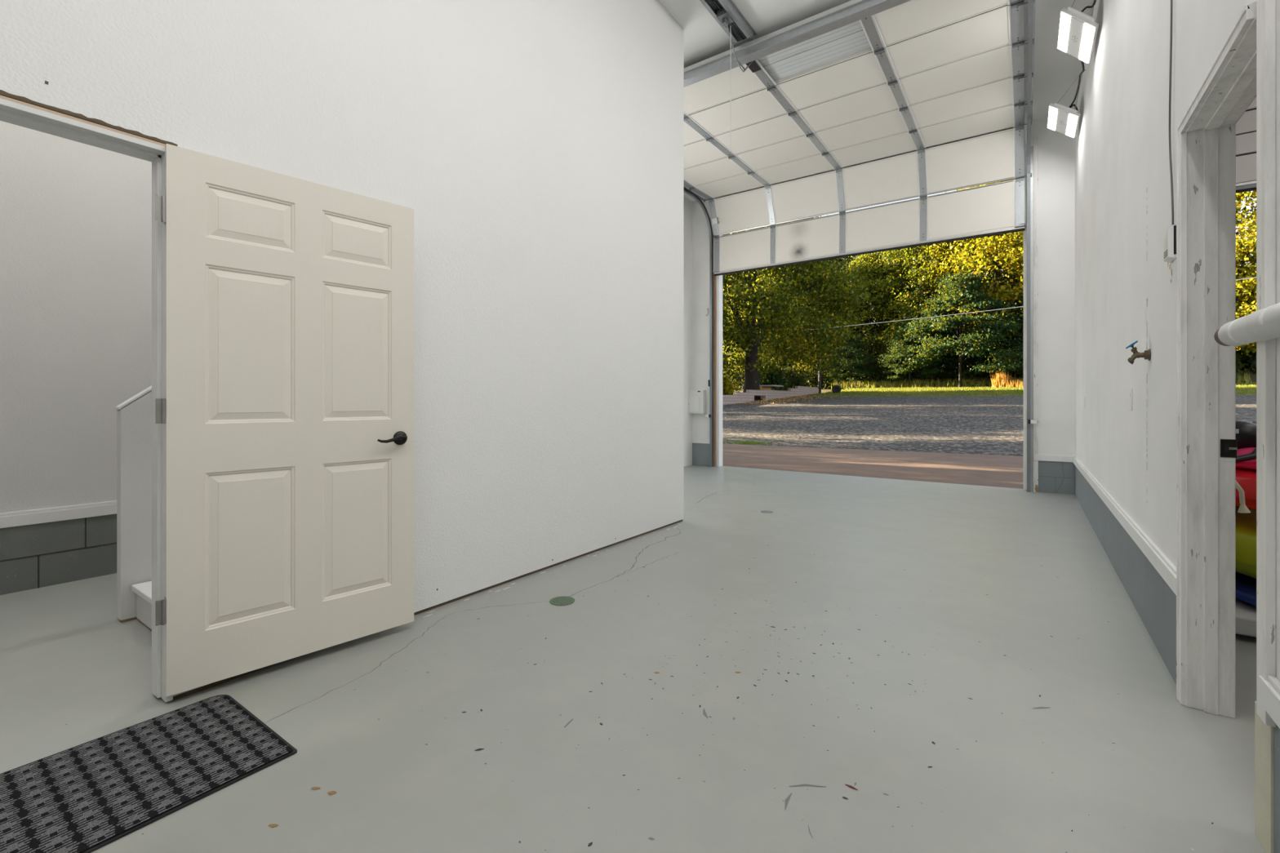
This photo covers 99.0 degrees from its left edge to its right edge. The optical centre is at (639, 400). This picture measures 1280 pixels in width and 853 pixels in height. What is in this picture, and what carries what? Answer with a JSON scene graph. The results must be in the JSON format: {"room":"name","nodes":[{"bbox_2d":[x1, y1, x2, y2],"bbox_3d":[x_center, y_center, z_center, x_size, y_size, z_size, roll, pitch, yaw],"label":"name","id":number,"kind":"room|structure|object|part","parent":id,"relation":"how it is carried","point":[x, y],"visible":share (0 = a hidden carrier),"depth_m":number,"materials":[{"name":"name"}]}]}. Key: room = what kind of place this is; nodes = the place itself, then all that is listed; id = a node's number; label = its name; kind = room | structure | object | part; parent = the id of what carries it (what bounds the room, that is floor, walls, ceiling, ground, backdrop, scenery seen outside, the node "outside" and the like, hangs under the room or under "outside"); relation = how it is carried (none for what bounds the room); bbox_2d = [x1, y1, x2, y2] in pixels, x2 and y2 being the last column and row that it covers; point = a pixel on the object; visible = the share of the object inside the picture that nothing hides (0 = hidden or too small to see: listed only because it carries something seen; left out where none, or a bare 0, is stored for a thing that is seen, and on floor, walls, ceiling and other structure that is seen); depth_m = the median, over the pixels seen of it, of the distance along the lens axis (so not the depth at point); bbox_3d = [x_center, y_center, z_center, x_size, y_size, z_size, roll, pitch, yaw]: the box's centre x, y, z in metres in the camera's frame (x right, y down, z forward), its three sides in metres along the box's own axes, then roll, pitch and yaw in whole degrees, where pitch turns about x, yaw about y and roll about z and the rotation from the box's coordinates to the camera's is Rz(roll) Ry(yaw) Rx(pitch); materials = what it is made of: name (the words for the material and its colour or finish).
{"room":"garage","nodes":[
{"label":"garage","id":0,"kind":"room"},
{"bbox_2d":[0,120,151,595],"bbox_3d":[-3.916,-1.169,2.920,0.134,4.577,8.266,0,0,35],"label":"wall","id":1,"kind":"structure","parent":0,"point":[76,217],"depth_m":3.37,"materials":[{"name":"paint"}]},
{"bbox_2d":[0,500,116,528],"bbox_3d":[-3.866,0.693,2.882,0.025,0.085,8.260,0,0,35],"label":"baseboard","id":2,"kind":"structure","parent":1,"relation":"attached to","point":[11,519],"depth_m":3.32,"materials":[{"name":"paint"}]},
{"bbox_2d":[115,385,151,622],"bbox_3d":[-2.106,-0.164,3.523,0.078,2.568,1.864,0,0,35],"label":"wall","id":3,"kind":"structure","parent":0,"point":[134,415],"depth_m":2.79,"materials":[{"name":"paint"}]},
{"bbox_2d":[0,0,684,700],"bbox_3d":[-2.055,-1.169,1.683,0.116,4.577,8.386,0,0,35],"label":"wall","id":4,"kind":"structure","parent":0,"point":[535,148],"depth_m":3.19,"materials":[{"name":"paint"}]},
{"bbox_2d":[0,93,173,702],"bbox_3d":[-2.057,0.082,1.682,0.120,2.076,0.946,0,0,35],"label":"door frame","id":5,"kind":"structure","parent":4,"relation":"attached to","point":[12,110],"depth_m":2.03,"materials":[{"name":"paint"}]},
{"bbox_2d":[155,143,413,697],"bbox_3d":[-1.417,0.071,2.313,0.090,2.017,0.953,0,0,42],"label":"door","id":6,"kind":"structure","parent":4,"relation":"in","point":[286,409],"depth_m":2.26,"materials":[{"name":"paint"}]},
{"bbox_3d":[-1.160,0.180,2.570,0.056,0.067,0.154,0,0,42],"label":"lever handle","id":7,"kind":"part","parent":6,"relation":"part of","materials":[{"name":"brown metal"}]},
{"bbox_2d":[0,465,1264,852],"bbox_3d":[1.581,1.194,1.550,10.700,0.151,12.555,0,0,35],"label":"floor","id":8,"kind":"structure","parent":0,"point":[855,664],"depth_m":2.04,"materials":[{"name":"paint"}]},
{"bbox_2d":[131,581,151,631],"bbox_3d":[-1.727,0.565,3.136,0.975,1.110,1.580,0,0,35],"label":"flight","id":9,"kind":"object","parent":8,"relation":"on","point":[143,591],"visible":0.02,"depth_m":2.71,"materials":[{"name":"paint"}]},
{"bbox_2d":[0,694,297,852],"bbox_3d":[-1.848,1.115,1.188,0.610,0.008,1.775,0,0,35],"label":"doormat","id":10,"kind":"object","parent":8,"relation":"on","point":[87,797],"visible":1,"depth_m":1.61,"materials":[{"name":"carpet fabric"},{"name":"black rubber"}]},
{"bbox_2d":[549,595,574,605],"bbox_3d":[-0.434,1.118,3.050,0.140,0.004,0.140,0,0,35],"label":"floor drain","id":11,"kind":"object","parent":8,"relation":"on","point":[562,600],"visible":1,"depth_m":3.04,"materials":[{"name":"green metal"}]},
{"bbox_2d":[760,510,773,513],"bbox_3d":[1.275,1.117,5.493,0.124,0.006,0.124,0,0,35],"label":"cap","id":12,"kind":"object","parent":8,"relation":"on","point":[763,511],"visible":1,"depth_m":5.47,"materials":[{"name":"metal"}]},
{"bbox_2d":[1235,598,1256,637],"bbox_3d":[3.826,1.062,3.592,0.800,0.115,2.920,0,0,35],"label":"pad","id":13,"kind":"object","parent":8,"relation":"on","point":[1245,613],"visible":0.02,"depth_m":2.54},
{"bbox_2d":[1235,571,1256,606],"bbox_3d":[3.832,0.968,3.600,0.760,0.075,2.900,0,0,35],"label":"kayak","id":14,"kind":"object","parent":13,"relation":"on","point":[1245,585],"visible":0.02,"depth_m":2.71,"materials":[{"name":"blue plastic"}]},
{"bbox_2d":[1235,506,1256,578],"bbox_3d":[3.866,0.780,3.650,0.740,0.300,2.980,0,0,35],"label":"kayak","id":15,"kind":"object","parent":14,"relation":"on","point":[1245,523],"visible":0.06,"depth_m":2.70,"materials":[{"name":"plastic"}]},
{"bbox_2d":[1235,421,1256,513],"bbox_3d":[3.873,0.352,3.659,0.720,0.475,2.957,0,0,35],"label":"kayak","id":16,"kind":"object","parent":15,"relation":"on","point":[1246,460],"visible":0.12,"depth_m":2.74,"materials":[{"name":"red plastic"}]},
{"bbox_2d":[1235,420,1256,448],"bbox_3d":[3.244,0.184,2.975,0.230,0.152,0.230,0,0,35],"label":"bag","id":17,"kind":"object","parent":16,"relation":"on","point":[1246,431],"visible":0.3,"depth_m":2.88,"materials":[{"name":"black plastic"}]},
{"bbox_2d":[684,196,692,466],"bbox_3d":[-0.258,-1.169,8.031,0.230,4.577,4.064,0,0,35],"label":"wall","id":18,"kind":"structure","parent":0,"point":[687,203],"depth_m":9.36,"materials":[{"name":"paint"}]},
{"bbox_2d":[657,0,1093,201],"bbox_3d":[1.623,-3.527,1.609,10.700,0.140,12.700,0,0,35],"label":"ceiling","id":19,"kind":"structure","parent":0,"point":[1055,70],"depth_m":5.09,"materials":[{"name":"paint"}]},
{"bbox_2d":[699,0,756,156],"bbox_3d":[-0.337,-2.821,3.273,0.200,1.271,4.965,0,0,35],"label":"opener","id":20,"kind":"object","parent":19,"relation":"hanging from","point":[726,14],"visible":1,"depth_m":4.88,"materials":[{"name":"metal"}]},
{"bbox_3d":[-0.370,-3.413,3.226,0.200,0.088,4.850,0,0,35],"label":"opener rail","id":21,"kind":"part","parent":20,"relation":"part of","materials":[{"name":"metal"}]},
{"bbox_3d":[-0.376,-3.403,3.200,0.034,0.016,4.800,0,0,35],"label":"drive chain","id":22,"kind":"part","parent":20,"relation":"part of","materials":[{"name":"black metal"}]},
{"bbox_3d":[0.810,-2.785,4.885,0.009,1.130,0.006,0,0,35],"label":"release cord","id":23,"kind":"part","parent":20,"relation":"part of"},
{"bbox_3d":[0.901,-3.250,5.079,0.068,0.225,0.587,0,0,35],"label":"opener arm","id":24,"kind":"part","parent":20,"relation":"part of","materials":[{"name":"metal"}]},
{"bbox_2d":[1081,0,1096,12],"bbox_3d":[3.361,-3.236,4.012,0.070,0.451,0.539,0,0,24],"label":"power cord","id":25,"kind":"object","parent":19,"relation":"hanging from","point":[1095,1],"visible":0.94,"depth_m":4.20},
{"bbox_2d":[692,115,1075,494],"bbox_3d":[5.142,-1.169,6.607,10.700,4.577,0.176,0,0,35],"label":"wall","id":26,"kind":"structure","parent":0,"point":[1056,150],"depth_m":6.62,"materials":[{"name":"paint"}]},
{"bbox_2d":[688,390,706,413],"bbox_3d":[0.964,0.020,9.370,0.320,0.400,0.128,0,0,35],"label":"breaker panel","id":27,"kind":"object","parent":26,"relation":"attached to","point":[697,398],"visible":1,"depth_m":9.30,"materials":[{"name":"beige metal"}]},
{"bbox_3d":[0.903,0.062,9.349,0.235,0.255,0.012,0,0,35],"label":"panel door","id":28,"kind":"part","parent":27,"relation":"part of","materials":[{"name":"white metal"}]},
{"bbox_2d":[684,186,713,466],"bbox_3d":[-0.189,-1.109,7.275,0.064,4.459,4.878,0,0,35],"label":"door track","id":29,"kind":"object","parent":26,"relation":"attached to","point":[697,197],"visible":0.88,"depth_m":9.21,"materials":[{"name":"metal"}]},
{"bbox_2d":[693,438,709,444],"bbox_3d":[1.074,0.695,9.359,0.340,0.081,0.025,0,0,35],"label":"baseboard","id":30,"kind":"structure","parent":26,"relation":"attached to","point":[695,440],"depth_m":9.36,"materials":[{"name":"paint"}]},
{"bbox_2d":[712,233,722,466],"bbox_3d":[1.312,-1.030,9.332,0.130,4.300,0.190,0,0,35],"label":"trim","id":31,"kind":"structure","parent":26,"relation":"attached to","point":[717,280],"depth_m":9.27,"materials":[{"name":"white wood"}]},
{"bbox_2d":[1023,145,1026,490],"bbox_3d":[4.856,-1.030,6.866,0.065,4.300,0.140,0,0,35],"label":"trim","id":32,"kind":"structure","parent":26,"relation":"attached to","point":[1025,227],"depth_m":6.81,"materials":[{"name":"paint"}]},
{"bbox_2d":[1026,0,1035,492],"bbox_3d":[3.405,-1.109,4.744,0.064,4.459,4.878,0,0,35],"label":"door track","id":33,"kind":"object","parent":26,"relation":"attached to","point":[1031,6],"visible":1,"depth_m":6.70,"materials":[{"name":"metal"}]},
{"bbox_2d":[684,0,1035,275],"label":"door","id":34,"kind":"structure","parent":33,"relation":"attached to","point":[852,82],"depth_m":6.74,"materials":[{"name":"metal"}]},
{"bbox_3d":[0.276,-3.335,6.945,0.994,0.034,0.587,0,0,35],"label":"insulation panel","id":35,"kind":"part","parent":34,"relation":"part of","materials":[{"name":"white plastic"}]},
{"bbox_3d":[0.642,-3.339,7.464,0.994,0.034,0.587,0,0,35],"label":"insulation panel","id":36,"kind":"part","parent":34,"relation":"part of","materials":[{"name":"white plastic"}]},
{"bbox_3d":[1.007,-3.341,7.984,0.994,0.030,0.587,0,0,35],"label":"insulation panel","id":37,"kind":"part","parent":34,"relation":"part of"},
{"bbox_3d":[0.770,-3.333,5.821,1.028,0.030,0.587,0,0,35],"label":"insulation panel","id":38,"kind":"part","parent":34,"relation":"part of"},
{"bbox_3d":[1.375,-3.348,8.506,0.994,0.043,0.598,0,0,35],"label":"insulation panel","id":39,"kind":"part","parent":34,"relation":"part of","materials":[{"name":"white plastic"}]},
{"bbox_3d":[1.135,-3.335,6.340,1.028,0.034,0.587,0,0,35],"label":"insulation panel","id":40,"kind":"part","parent":34,"relation":"part of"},
{"bbox_3d":[1.633,-3.059,8.872,0.994,0.524,0.214,0,0,35],"label":"insulation panel","id":41,"kind":"part","parent":34,"relation":"part of","materials":[{"name":"white plastic"}]},
{"bbox_3d":[1.689,-2.462,8.952,0.994,0.568,0.042,0,0,35],"label":"insulation panel","id":42,"kind":"part","parent":34,"relation":"part of","materials":[{"name":"white plastic"}]},
{"bbox_3d":[1.501,-3.339,6.859,1.028,0.034,0.587,0,0,35],"label":"insulation panel","id":43,"kind":"part","parent":34,"relation":"part of","materials":[{"name":"white plastic"}]},
{"bbox_3d":[1.867,-3.341,7.378,1.028,0.030,0.587,0,0,35],"label":"insulation panel","id":44,"kind":"part","parent":34,"relation":"part of","materials":[{"name":"white plastic"}]},
{"bbox_3d":[2.235,-3.348,7.901,1.028,0.043,0.598,0,0,35],"label":"insulation panel","id":45,"kind":"part","parent":34,"relation":"part of","materials":[{"name":"white plastic"}]},
{"bbox_3d":[2.492,-3.059,8.267,1.028,0.524,0.214,0,0,35],"label":"insulation panel","id":46,"kind":"part","parent":34,"relation":"part of","materials":[{"name":"white plastic"}]},
{"bbox_3d":[2.548,-2.462,8.347,1.028,0.568,0.042,0,0,35],"label":"insulation panel","id":47,"kind":"part","parent":34,"relation":"part of","materials":[{"name":"white plastic"}]},
{"bbox_3d":[2.008,-3.335,5.726,1.026,0.034,0.587,0,0,35],"label":"insulation panel","id":48,"kind":"part","parent":34,"relation":"part of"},
{"bbox_3d":[2.373,-3.339,6.245,1.026,0.034,0.587,0,0,35],"label":"insulation panel","id":49,"kind":"part","parent":34,"relation":"part of","materials":[{"name":"white metal"}]},
{"bbox_3d":[2.739,-3.341,6.764,1.026,0.030,0.587,0,0,35],"label":"insulation panel","id":50,"kind":"part","parent":34,"relation":"part of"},
{"bbox_3d":[3.107,-3.348,7.287,1.026,0.043,0.598,0,0,35],"label":"insulation panel","id":51,"kind":"part","parent":34,"relation":"part of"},
{"bbox_3d":[3.365,-3.059,7.652,1.026,0.524,0.214,0,0,35],"label":"insulation panel","id":52,"kind":"part","parent":34,"relation":"part of","materials":[{"name":"white plastic"}]},
{"bbox_3d":[3.421,-2.462,7.732,1.026,0.568,0.042,0,0,35],"label":"insulation panel","id":53,"kind":"part","parent":34,"relation":"part of","materials":[{"name":"white plastic"}]},
{"bbox_3d":[2.537,-3.333,4.577,1.082,0.030,0.587,0,0,35],"label":"insulation panel","id":54,"kind":"part","parent":34,"relation":"part of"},
{"bbox_3d":[2.902,-3.335,5.096,1.082,0.034,0.587,0,0,35],"label":"insulation panel","id":55,"kind":"part","parent":34,"relation":"part of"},
{"bbox_3d":[3.268,-3.339,5.615,1.082,0.034,0.587,0,0,35],"label":"insulation panel","id":56,"kind":"part","parent":34,"relation":"part of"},
{"bbox_3d":[3.634,-3.341,6.134,1.082,0.030,0.587,0,0,35],"label":"insulation panel","id":57,"kind":"part","parent":34,"relation":"part of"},
{"bbox_3d":[4.002,-3.348,6.657,1.082,0.043,0.598,0,0,35],"label":"insulation panel","id":58,"kind":"part","parent":34,"relation":"part of","materials":[{"name":"white plastic"}]},
{"bbox_3d":[4.259,-3.059,7.023,1.082,0.524,0.214,0,0,35],"label":"insulation panel","id":59,"kind":"part","parent":34,"relation":"part of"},
{"bbox_3d":[4.315,-2.462,7.102,1.082,0.568,0.042,0,0,35],"label":"insulation panel","id":60,"kind":"part","parent":34,"relation":"part of","materials":[{"name":"white plastic"}]},
{"bbox_2d":[1028,419,1039,423],"bbox_3d":[4.795,0.258,6.654,0.110,0.052,0.046,0,0,35],"label":"sensor","id":61,"kind":"object","parent":33,"relation":"attached to","point":[1033,421],"visible":1,"depth_m":6.64,"materials":[{"name":"white plastic"}]},
{"bbox_2d":[1033,135,1038,492],"bbox_3d":[4.853,-1.060,6.701,0.050,4.360,0.010,0,0,35],"label":"trim","id":62,"kind":"structure","parent":26,"relation":"attached to","point":[1035,138],"depth_m":6.69,"materials":[{"name":"paint"}]},
{"bbox_2d":[1033,453,1073,462],"bbox_3d":[4.998,0.695,6.596,0.397,0.081,0.025,0,0,35],"label":"baseboard","id":63,"kind":"structure","parent":26,"relation":"attached to","point":[1042,457],"depth_m":6.59,"materials":[{"name":"paint"}]},
{"bbox_2d":[1235,97,1256,193],"bbox_3d":[7.305,-2.705,4.946,4.190,1.070,0.050,0,0,35],"label":"door","id":64,"kind":"structure","parent":26,"relation":"in","point":[1246,126],"depth_m":5.65,"materials":[{"name":"metal"}]},
{"bbox_2d":[1075,0,1279,852],"bbox_3d":[1.675,-1.169,1.438,0.112,4.577,12.280,0,0,35],"label":"wall","id":65,"kind":"structure","parent":0,"point":[1126,289],"depth_m":2.91,"materials":[{"name":"paint"}]},
{"bbox_2d":[1047,69,1085,137],"bbox_3d":[4.470,-3.068,5.759,0.273,0.351,0.794,0,0,33],"label":"light","id":66,"kind":"object","parent":65,"relation":"attached to","point":[1063,119],"visible":0.95,"depth_m":5.77,"materials":[{"name":"white plastic"}]},
{"bbox_2d":[1057,0,1098,110],"bbox_3d":[3.853,-3.130,4.853,0.284,0.507,1.903,0,0,34],"label":"light","id":67,"kind":"object","parent":65,"relation":"attached to","point":[1077,30],"depth_m":4.44,"materials":[{"name":"white plastic"}]},
{"bbox_3d":[4.113,-3.022,5.150,0.110,0.135,1.116,0,0,37],"label":"power cord","id":68,"kind":"part","parent":67,"relation":"part of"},
{"bbox_2d":[1072,455,1176,595],"bbox_3d":[3.591,0.695,4.270,0.025,0.081,5.442,0,0,35],"label":"baseboard","id":69,"kind":"structure","parent":65,"relation":"attached to","point":[1163,566],"depth_m":2.79,"materials":[{"name":"paint"}]},
{"bbox_2d":[1128,388,1132,410],"bbox_3d":[2.741,-0.005,3.055,0.008,0.125,0.075,0,0,35],"label":"outlet plate","id":70,"kind":"object","parent":65,"relation":"attached to","point":[1130,389],"visible":1,"depth_m":3.03,"materials":[{"name":"paint"}]},
{"bbox_2d":[1125,340,1151,364],"bbox_3d":[2.391,-0.232,2.625,0.087,0.114,0.074,0,0,35],"label":"tap","id":71,"kind":"object","parent":65,"relation":"attached to","point":[1146,354],"visible":1,"depth_m":2.62,"materials":[{"name":"gold metal"}]},
{"bbox_3d":[2.374,-0.270,2.637,0.044,0.038,0.074,0,0,35],"label":"tap handle","id":72,"kind":"part","parent":71,"relation":"part of","materials":[{"name":"blue metal"}]},
{"bbox_2d":[1164,0,1176,262],"bbox_3d":[2.116,-2.008,2.181,0.025,2.898,0.106,0,0,35],"label":"control box","id":73,"kind":"object","parent":65,"relation":"attached to","point":[1170,238],"visible":0.97,"depth_m":2.17,"materials":[{"name":"white plastic"}]},
{"bbox_3d":[2.109,-2.073,2.168,0.008,2.767,0.076,0,0,36],"label":"hanging cord","id":74,"kind":"part","parent":73,"relation":"part of","materials":[{"name":"white plastic"}]},
{"bbox_3d":[2.124,-0.625,2.179,0.010,0.132,0.100,0,0,35],"label":"plate","id":75,"kind":"part","parent":73,"relation":"part of","materials":[{"name":"white plastic"}]},
{"bbox_2d":[1176,0,1275,727],"bbox_3d":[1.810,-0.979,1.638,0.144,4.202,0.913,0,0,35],"label":"door frame","id":76,"kind":"structure","parent":65,"relation":"attached to","point":[1243,69],"depth_m":1.94,"materials":[{"name":"paint"}]},
{"bbox_3d":[2.079,0.169,1.930,0.041,0.064,0.003,0,0,35],"label":"strike plate","id":77,"kind":"part","parent":76,"relation":"part of","materials":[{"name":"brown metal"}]},
{"bbox_2d":[1213,302,1279,346],"bbox_3d":[1.138,-0.162,0.834,0.074,0.091,1.574,0,0,35],"label":"pipe","id":78,"kind":"object","parent":65,"relation":"attached to","point":[1264,324],"visible":1,"depth_m":1.24,"materials":[{"name":"paint"}]},
{"bbox_2d":[1258,675,1279,728],"bbox_3d":[-0.198,0.695,-1.111,0.025,0.081,5.955,0,0,35],"label":"baseboard","id":79,"kind":"structure","parent":65,"relation":"attached to","point":[1269,690],"depth_m":1.27,"materials":[{"name":"paint"}]},
{"label":"outside","id":80,"kind":"structure","parent":0,"visible":0},
{"bbox_2d":[722,443,1023,488],"bbox_3d":[4.505,1.227,10.740,23.000,0.186,5.850,0,0,35],"label":"apron","id":81,"kind":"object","parent":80,"point":[988,470],"visible":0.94,"depth_m":9.91,"materials":[{"name":"concrete"}]},
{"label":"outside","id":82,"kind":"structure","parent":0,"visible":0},
{"bbox_2d":[733,359,1256,395],"bbox_3d":[41.109,-4.591,67.062,130.000,8.508,63.000,0,0,35],"label":"ground","id":83,"kind":"structure","parent":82,"point":[1253,376],"depth_m":55.26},
{"bbox_2d":[722,269,804,372],"bbox_3d":[14.216,-9.830,65.501,11.817,17.493,11.766,0,0,38],"label":"tree","id":84,"kind":"object","parent":83,"relation":"on","point":[775,277],"visible":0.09,"depth_m":63.81,"materials":[{"name":"green plant"}]},
{"bbox_2d":[776,363,811,391],"bbox_3d":[14.063,-1.856,51.652,3.728,3.468,3.966,0,0,41],"label":"shrub","id":85,"kind":"object","parent":83,"relation":"on","point":[797,382],"visible":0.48,"depth_m":50.94,"materials":[{"name":"green plant"}]},
{"bbox_2d":[817,370,821,393],"bbox_3d":[17.054,-1.734,51.834,0.247,2.133,0.260,0,0,35],"label":"fence post","id":86,"kind":"object","parent":83,"relation":"on","point":[819,375],"visible":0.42,"depth_m":51.73,"materials":[{"name":"grey wood"}]},
{"bbox_2d":[788,270,862,379],"bbox_3d":[21.814,-9.256,66.993,9.996,15.002,10.488,0,0,15],"label":"tree","id":87,"kind":"object","parent":83,"relation":"on","point":[813,357],"visible":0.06,"depth_m":65.00,"materials":[{"name":"green plant"}]},
{"bbox_2d":[824,333,877,384],"bbox_3d":[22.718,-4.264,58.992,5.755,6.173,6.186,0,0,23],"label":"tree","id":88,"kind":"object","parent":83,"relation":"on","point":[855,366],"visible":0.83,"depth_m":58.06,"materials":[{"name":"teal plant"}]},
{"bbox_2d":[826,252,915,377],"bbox_3d":[26.663,-9.578,62.747,10.646,15.827,10.691,0,0,17],"label":"tree","id":89,"kind":"object","parent":83,"relation":"on","point":[868,260],"visible":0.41,"depth_m":60.51,"materials":[{"name":"green plant"}]},
{"bbox_2d":[873,321,941,386],"bbox_3d":[27.028,-4.592,55.180,6.973,6.959,6.487,0,0,-10],"label":"tree","id":90,"kind":"object","parent":83,"relation":"on","point":[893,353],"visible":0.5,"depth_m":54.44,"materials":[{"name":"teal plant"}]},
{"bbox_2d":[862,240,995,375],"bbox_3d":[30.278,-11.055,57.837,13.027,19.368,13.083,0,0,-43],"label":"tree","id":91,"kind":"object","parent":83,"relation":"on","point":[910,275],"visible":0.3,"depth_m":56.47,"materials":[{"name":"green plant"}]},
{"bbox_2d":[884,267,1023,387],"bbox_3d":[29.788,-6.485,51.232,10.463,11.224,11.247,0,0,-20],"label":"tree","id":92,"kind":"object","parent":83,"relation":"on","point":[990,331],"visible":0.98,"depth_m":49.44,"materials":[{"name":"teal plant"}]},
{"bbox_2d":[909,178,1023,377],"bbox_3d":[35.318,-12.087,53.403,15.307,21.895,14.589,0,0,-7],"label":"tree","id":93,"kind":"object","parent":83,"relation":"on","point":[1007,248],"visible":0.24,"depth_m":50.51,"materials":[{"name":"green plant"}]},
{"bbox_2d":[722,329,1251,390],"bbox_3d":[28.386,-4.412,57.707,48.490,6.736,10.354,0,0,35],"label":"brush","id":94,"kind":"object","parent":83,"relation":"on","point":[813,380],"visible":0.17,"depth_m":56.77,"materials":[{"name":"green plant"}]},
{"bbox_2d":[722,237,1256,382],"bbox_3d":[32.594,-11.386,67.136,76.664,21.132,17.435,0,0,35],"label":"thicket","id":95,"kind":"object","parent":83,"relation":"on","point":[1251,362],"visible":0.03,"depth_m":64.02,"materials":[{"name":"green plant"}]},
{"bbox_2d":[982,293,1023,377],"bbox_3d":[36.264,-5.560,48.965,8.997,8.979,8.371,0,0,44],"label":"tree","id":96,"kind":"object","parent":83,"relation":"on","point":[1019,344],"visible":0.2,"depth_m":48.98,"materials":[{"name":"teal plant"}]},
{"bbox_2d":[1235,190,1256,382],"bbox_3d":[45.258,-10.426,41.539,12.563,18.854,13.181,0,0,29],"label":"tree","id":97,"kind":"object","parent":83,"relation":"on","point":[1246,270],"visible":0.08,"depth_m":39.40,"materials":[{"name":"plant"}]},
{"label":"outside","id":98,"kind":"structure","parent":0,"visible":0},
{"bbox_2d":[722,394,1256,456],"bbox_3d":[10.121,0.346,27.400,105.000,1.683,39.540,0,0,35],"label":"gravel yard","id":99,"kind":"structure","parent":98,"point":[993,425],"depth_m":19.86,"materials":[{"name":"grey gravel"}]},
{"bbox_2d":[722,374,740,395],"bbox_3d":[5.750,-0.739,39.609,3.567,2.999,3.284,0,0,20],"label":"shrub","id":100,"kind":"object","parent":99,"relation":"on","point":[728,388],"visible":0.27,"depth_m":39.02,"materials":[{"name":"green plant"}]},
{"bbox_2d":[722,439,780,445],"bbox_3d":[2.873,1.084,14.396,1.892,0.112,0.956,0,0,35],"label":"grass tuft","id":101,"kind":"object","parent":99,"relation":"on","point":[748,442],"visible":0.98,"depth_m":14.33,"materials":[{"name":"green plant"}]},
{"bbox_2d":[740,384,783,398],"bbox_3d":[10.092,-0.670,45.118,2.750,1.150,2.400,0,0,35],"label":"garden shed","id":102,"kind":"object","parent":99,"relation":"on","point":[762,387],"visible":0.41,"depth_m":44.55,"materials":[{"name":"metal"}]},
{"bbox_2d":[722,386,817,405],"bbox_3d":[9.846,-0.318,41.989,0.250,1.863,24.000,0,0,35],"label":"wall","id":103,"kind":"structure","parent":99,"relation":"on","point":[740,397],"depth_m":41.47,"materials":[{"name":"grey concrete"}]},
{"bbox_2d":[758,360,794,391],"bbox_3d":[11.571,-1.646,48.961,3.914,3.897,4.590,0,0,-1],"label":"shrub","id":104,"kind":"object","parent":99,"relation":"on","point":[775,380],"visible":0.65,"depth_m":47.90,"materials":[{"name":"teal plant"}]},
{"bbox_2d":[734,395,858,404],"bbox_3d":[12.312,-0.129,40.239,5.258,0.740,14.035,0,0,35],"label":"fallen leaves","id":105,"kind":"object","parent":99,"relation":"on","point":[796,397],"visible":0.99,"depth_m":39.68,"materials":[{"name":"brown plant"}]},
{"bbox_2d":[722,214,892,399],"bbox_3d":[8.571,-9.199,43.188,19.003,18.778,18.928,0,0,-18],"label":"broadleaf tree","id":106,"kind":"object","parent":99,"relation":"on","point":[832,283],"visible":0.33,"depth_m":38.79,"materials":[{"name":"green plant"}]},
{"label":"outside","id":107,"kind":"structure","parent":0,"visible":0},
{"bbox_2d":[808,382,1256,396],"bbox_3d":[43.583,-0.869,36.272,60.500,1.358,18.500,0,0,35],"label":"lawn","id":108,"kind":"structure","parent":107,"point":[994,392],"depth_m":42.41,"materials":[{"name":"green plant"}]},
{"bbox_2d":[831,384,841,393],"bbox_3d":[17.545,-1.011,48.798,0.827,0.828,0.240,0,0,35],"label":"tyre","id":109,"kind":"object","parent":108,"relation":"on","point":[837,388],"visible":0.91,"depth_m":48.75,"materials":[{"name":"rubber"}]},
{"bbox_2d":[989,370,1015,387],"bbox_3d":[32.294,-1.978,48.898,1.539,1.761,2.135,0,0,7],"label":"ornamental grass","id":110,"kind":"object","parent":108,"relation":"on","point":[999,380],"depth_m":48.63,"materials":[{"name":"plant"}]},
{"bbox_2d":[1004,378,1023,387],"bbox_3d":[33.176,-1.564,48.138,2.269,0.987,2.942,0,0,35],"label":"ornamental grass","id":111,"kind":"object","parent":108,"relation":"on","point":[1015,384],"depth_m":47.84,"materials":[{"name":"plant"}]},
{"bbox_2d":[831,373,1252,389],"bbox_3d":[34.229,-1.798,51.166,31.506,1.222,5.718,0,0,35],"label":"weeds","id":112,"kind":"object","parent":108,"relation":"on","point":[872,384],"visible":0.29,"depth_m":54.37,"materials":[{"name":"green plant"}]},
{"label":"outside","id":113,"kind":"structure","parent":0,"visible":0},
{"bbox_2d":[802,276,1256,330],"bbox_3d":[24.053,-5.893,31.985,29.502,1.452,0.044,0,0,35],"label":"overhead wire","id":114,"kind":"object","parent":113,"point":[1255,277],"visible":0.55,"depth_m":35.21,"materials":[{"name":"grey metal"}]}
]}

